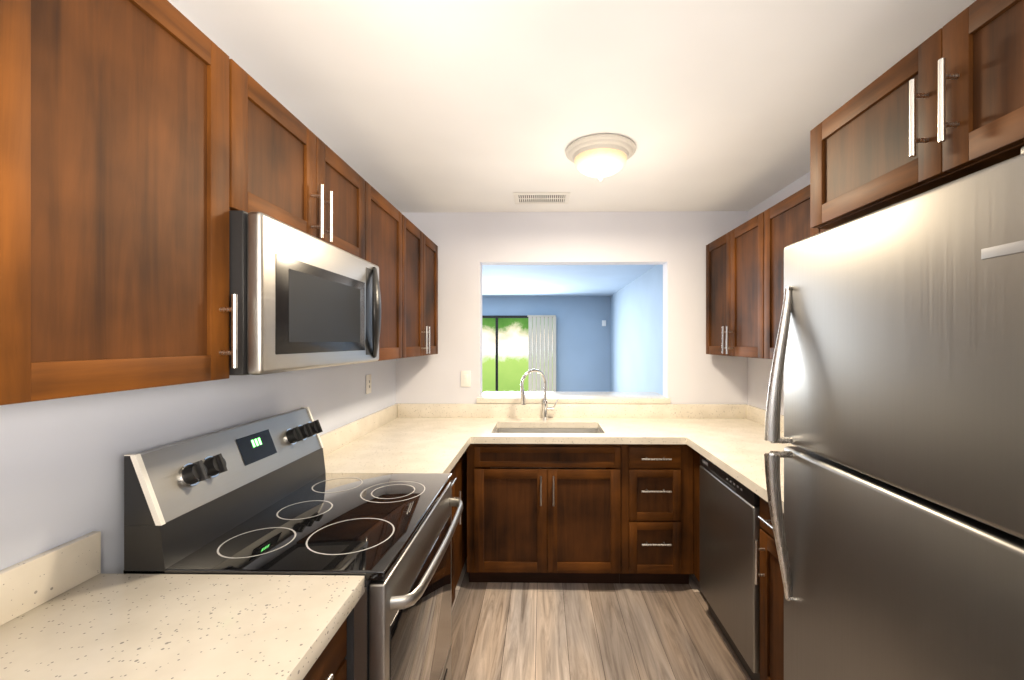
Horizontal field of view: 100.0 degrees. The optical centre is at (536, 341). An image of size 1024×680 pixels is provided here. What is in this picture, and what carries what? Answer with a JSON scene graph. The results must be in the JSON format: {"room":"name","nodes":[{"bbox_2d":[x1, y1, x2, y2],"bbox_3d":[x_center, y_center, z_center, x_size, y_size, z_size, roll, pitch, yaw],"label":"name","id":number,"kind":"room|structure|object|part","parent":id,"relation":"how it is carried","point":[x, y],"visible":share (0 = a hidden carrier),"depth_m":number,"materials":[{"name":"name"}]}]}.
{"room":"kitchen","nodes":[
{"label":"kitchen","id":0,"kind":"room"},
{"bbox_2d":[0,359,395,573],"bbox_3d":[-1.119,0.260,0.732,0.120,2.400,5.030,0,0,1],"label":"wall","id":1,"kind":"structure","parent":0,"point":[61,471],"depth_m":1.06,"materials":[{"name":"paint"}]},
{"bbox_2d":[0,0,237,404],"bbox_3d":[-0.879,-0.295,0.568,0.362,0.770,0.911,0,0,1],"label":"upper cabinet","id":2,"kind":"object","parent":1,"relation":"attached to","point":[114,195],"visible":1,"depth_m":0.75,"materials":[{"name":"brown wood"}]},
{"bbox_2d":[229,59,364,259],"bbox_3d":[-0.866,-0.500,1.414,0.362,0.360,0.776,0,0,1],"label":"upper cabinet","id":3,"kind":"object","parent":1,"relation":"attached to","point":[286,166],"visible":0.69,"depth_m":1.26,"materials":[{"name":"brown wood"}]},
{"bbox_2d":[229,210,380,374],"bbox_3d":[-0.822,-0.117,1.407,0.448,0.397,0.760,0,0,1],"label":"microwave","id":4,"kind":"object","parent":3,"relation":"attached to","point":[306,301],"visible":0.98,"depth_m":1.17,"materials":[{"name":"silver metal"}]},
{"bbox_2d":[366,374,370,393],"bbox_3d":[-1.025,0.260,2.625,0.009,0.116,0.072,0,0,1],"label":"outlet","id":5,"kind":"object","parent":1,"relation":"attached to","point":[368,384],"visible":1,"depth_m":2.61,"materials":[{"name":"white plastic"}]},
{"bbox_2d":[365,181,401,360],"bbox_3d":[-0.857,-0.295,2.042,0.362,0.770,0.477,0,0,1],"label":"upper cabinet","id":6,"kind":"object","parent":1,"relation":"attached to","point":[383,234],"visible":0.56,"depth_m":2.07,"materials":[{"name":"brown wood"}]},
{"bbox_2d":[402,214,437,357],"bbox_3d":[-0.848,-0.295,2.668,0.362,0.770,0.770,0,0,1],"label":"upper cabinet","id":7,"kind":"object","parent":1,"relation":"attached to","point":[419,293],"visible":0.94,"depth_m":2.60,"materials":[{"name":"brown wood"}]},
{"bbox_2d":[482,296,609,391],"bbox_3d":[-0.756,0.260,8.962,4.966,2.400,0.100,0,0,1],"label":"wall","id":8,"kind":"structure","parent":0,"point":[582,349],"depth_m":8.89,"materials":[{"name":"blue paint"}]},
{"bbox_2d":[482,316,527,390],"bbox_3d":[-0.825,0.460,8.897,2.430,2.000,0.028,0,0,1],"label":"sliding door","id":9,"kind":"structure","parent":8,"relation":"in","point":[496,317],"depth_m":8.88,"materials":[{"name":"brown metal"}]},
{"bbox_2d":[527,315,555,391],"bbox_3d":[0.112,0.445,8.789,0.587,1.970,0.040,0,0,1],"label":"vertical blinds","id":10,"kind":"object","parent":8,"relation":"attached to","point":[542,343],"visible":0.69,"depth_m":8.78,"materials":[{"name":"beige fabric"}]},
{"bbox_2d":[396,211,747,403],"bbox_3d":[0.249,0.260,3.167,2.546,2.400,0.120,0,0,1],"label":"wall","id":11,"kind":"structure","parent":0,"point":[470,244],"depth_m":3.11,"materials":[{"name":"white paint"}]},
{"bbox_2d":[461,371,470,386],"bbox_3d":[-0.512,0.270,3.111,0.072,0.116,0.010,0,0,1],"label":"light switch","id":12,"kind":"object","parent":11,"relation":"attached to","point":[465,378],"visible":1,"depth_m":3.11,"materials":[{"name":"white plastic"}]},
{"bbox_2d":[477,391,670,403],"bbox_3d":[0.269,0.427,3.295,1.395,0.039,0.422,0,0,1],"label":"sill","id":13,"kind":"structure","parent":11,"relation":"attached to","point":[506,397],"depth_m":3.11,"materials":[{"name":"stone"}]},
{"bbox_2d":[168,0,975,295],"bbox_3d":[-0.834,-0.970,3.613,4.966,0.060,10.800,0,0,1],"label":"ceiling","id":14,"kind":"structure","parent":0,"point":[413,106],"depth_m":1.59,"materials":[{"name":"paint"}]},
{"bbox_2d":[513,193,569,203],"bbox_3d":[0.036,-0.935,2.806,0.360,0.006,0.213,0,0,1],"label":"ceiling vent","id":15,"kind":"object","parent":14,"relation":"in","point":[541,198],"visible":0.98,"depth_m":2.80,"materials":[{"name":"white metal"}]},
{"bbox_2d":[566,134,635,180],"bbox_3d":[0.314,-0.864,2.102,0.340,0.150,0.340,0,0,1],"label":"ceiling light","id":16,"kind":"object","parent":14,"relation":"attached to","point":[625,145],"depth_m":2.01,"materials":[{"name":"white glass"}]},
{"bbox_3d":[0.314,-0.840,2.102,0.254,0.103,0.254,0,0,1],"label":"ceiling light shade","id":17,"kind":"part","parent":16,"relation":"part of","materials":[{"name":"white glass"}]},
{"bbox_2d":[451,557,750,679],"bbox_3d":[0.213,1.490,0.712,2.786,0.060,5.030,0,0,1],"label":"floor","id":18,"kind":"structure","parent":0,"point":[558,631],"depth_m":2.15,"materials":[{"name":"wood"}]},
{"bbox_2d":[123,407,462,679],"bbox_3d":[-0.640,0.865,1.393,0.719,1.190,0.756,0,0,1],"label":"range","id":19,"kind":"object","parent":18,"relation":"on","point":[267,496],"visible":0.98,"depth_m":1.21,"materials":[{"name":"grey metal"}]},
{"bbox_2d":[303,618,346,679],"bbox_3d":[-0.736,1.026,0.557,0.647,0.868,0.913,0,0,1],"label":"base cabinet","id":20,"kind":"object","parent":18,"relation":"on","point":[330,663],"visible":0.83,"depth_m":0.94,"materials":[{"name":"brown wood"}]},
{"bbox_2d":[0,531,364,679],"bbox_3d":[-0.742,0.520,0.097,0.650,0.140,1.833,0,0,1],"label":"countertop","id":21,"kind":"structure","parent":20,"relation":"on","point":[69,611],"depth_m":0.84,"materials":[{"name":"stone"}]},
{"bbox_2d":[450,462,457,604],"bbox_3d":[-0.734,1.026,2.024,0.610,0.868,0.470,0,0,1],"label":"base cabinet","id":22,"kind":"object","parent":18,"relation":"on","point":[454,480],"depth_m":2.23,"materials":[{"name":"brown wood"}]},
{"bbox_2d":[458,449,466,579],"bbox_3d":[-0.725,1.026,2.660,0.610,0.868,0.917,0,0,1],"label":"base cabinet","id":23,"kind":"object","parent":18,"relation":"on","point":[458,481],"depth_m":2.57,"materials":[{"name":"brown wood"}]},
{"bbox_2d":[320,415,475,472],"bbox_3d":[-0.707,0.520,2.131,0.660,0.140,0.699,0,0,1],"label":"countertop","id":24,"kind":"structure","parent":23,"relation":"on","point":[369,443],"depth_m":2.27,"materials":[{"name":"stone"}]},
{"bbox_2d":[370,403,783,443],"bbox_3d":[0.244,0.520,2.786,2.542,0.140,0.638,0,0,1],"label":"countertop","id":25,"kind":"structure","parent":23,"relation":"on","point":[616,423],"depth_m":3.03,"materials":[{"name":"stone"}]},
{"bbox_2d":[520,369,557,419],"bbox_3d":[0.022,0.370,2.984,0.260,0.359,0.159,0,0,1],"label":"faucet","id":26,"kind":"object","parent":25,"relation":"on","point":[546,408],"visible":1,"depth_m":3.02,"materials":[{"name":"silver metal"}]},
{"bbox_2d":[490,428,605,468],"bbox_3d":[0.073,0.678,2.752,0.701,0.174,0.361,0,0,1],"label":"sink basin","id":27,"kind":"object","parent":25,"relation":"in","point":[547,430],"visible":0.12,"depth_m":2.92,"materials":[{"name":"silver metal"}]},
{"bbox_2d":[467,444,620,583],"bbox_3d":[0.049,1.026,2.784,0.908,0.868,0.647,0,0,1],"label":"base cabinet","id":28,"kind":"object","parent":18,"relation":"on","point":[530,519],"visible":1,"depth_m":2.50,"materials":[{"name":"brown wood"}]},
{"bbox_2d":[619,444,692,583],"bbox_3d":[0.714,1.026,2.774,0.418,0.868,0.647,0,0,1],"label":"base cabinet","id":29,"kind":"object","parent":18,"relation":"on","point":[656,513],"visible":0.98,"depth_m":2.50,"materials":[{"name":"brown wood"}]},
{"bbox_2d":[684,419,794,512],"bbox_3d":[1.176,0.520,1.924,0.652,0.140,1.058,0,0,1],"label":"countertop","id":30,"kind":"structure","parent":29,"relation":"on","point":[738,447],"depth_m":2.27,"materials":[{"name":"stone"}]},
{"bbox_2d":[693,449,699,582],"bbox_3d":[1.219,1.026,2.704,0.589,0.868,0.773,0,0,1],"label":"base cabinet","id":31,"kind":"object","parent":18,"relation":"on","point":[696,513],"visible":0.04,"depth_m":2.47,"materials":[{"name":"brown wood"}]},
{"bbox_2d":[700,454,762,679],"bbox_3d":[1.175,1.028,2.014,0.601,0.864,0.594,0,0,1],"label":"dishwasher","id":32,"kind":"object","parent":18,"relation":"on","point":[730,527],"visible":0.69,"depth_m":1.92,"materials":[{"name":"grey metal"}]},
{"bbox_2d":[755,497,783,679],"bbox_3d":[1.173,1.026,1.556,0.648,0.868,0.307,0,0,1],"label":"base cabinet","id":33,"kind":"object","parent":18,"relation":"on","point":[771,625],"visible":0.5,"depth_m":1.64,"materials":[{"name":"brown wood"}]},
{"bbox_2d":[764,147,1023,679],"bbox_3d":[1.077,0.570,1.003,0.738,1.780,0.762,0,0,1],"label":"refrigerator","id":34,"kind":"object","parent":18,"relation":"on","point":[898,362],"visible":1,"depth_m":0.91,"materials":[{"name":"grey metal"}]},
{"bbox_2d":[610,265,662,394],"bbox_3d":[1.539,0.260,6.043,0.100,2.400,5.670,0,0,1],"label":"wall","id":35,"kind":"structure","parent":0,"point":[636,335],"depth_m":6.26,"materials":[{"name":"blue paint"}]},
{"bbox_2d":[748,172,809,414],"bbox_3d":[1.546,0.260,0.692,0.120,2.400,5.030,0,0,1],"label":"wall","id":36,"kind":"structure","parent":0,"point":[759,371],"depth_m":2.87,"materials":[{"name":"white paint"}]},
{"bbox_2d":[706,212,764,358],"bbox_3d":[1.332,-0.295,2.626,0.362,0.770,0.790,0,0,1],"label":"upper cabinet","id":37,"kind":"object","parent":36,"relation":"attached to","point":[735,292],"visible":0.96,"depth_m":2.55,"materials":[{"name":"brown wood"}]},
{"bbox_2d":[764,185,819,358],"bbox_3d":[1.323,-0.295,2.005,0.362,0.770,0.447,0,0,1],"label":"upper cabinet","id":38,"kind":"object","parent":36,"relation":"attached to","point":[787,221],"visible":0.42,"depth_m":2.11,"materials":[{"name":"brown wood"}]},
{"bbox_2d":[810,0,1023,228],"bbox_3d":[1.162,-0.521,0.920,0.652,0.318,0.914,0,0,1],"label":"upper cabinet","id":39,"kind":"object","parent":36,"relation":"attached to","point":[944,104],"visible":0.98,"depth_m":0.95,"materials":[{"name":"brown wood"}]},
{"label":"outside","id":40,"kind":"structure","parent":0,"visible":0},
{"bbox_2d":[482,318,527,392],"bbox_3d":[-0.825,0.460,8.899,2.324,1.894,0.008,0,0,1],"label":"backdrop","id":41,"kind":"structure","parent":40,"point":[512,351],"depth_m":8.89,"materials":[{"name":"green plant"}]}
]}

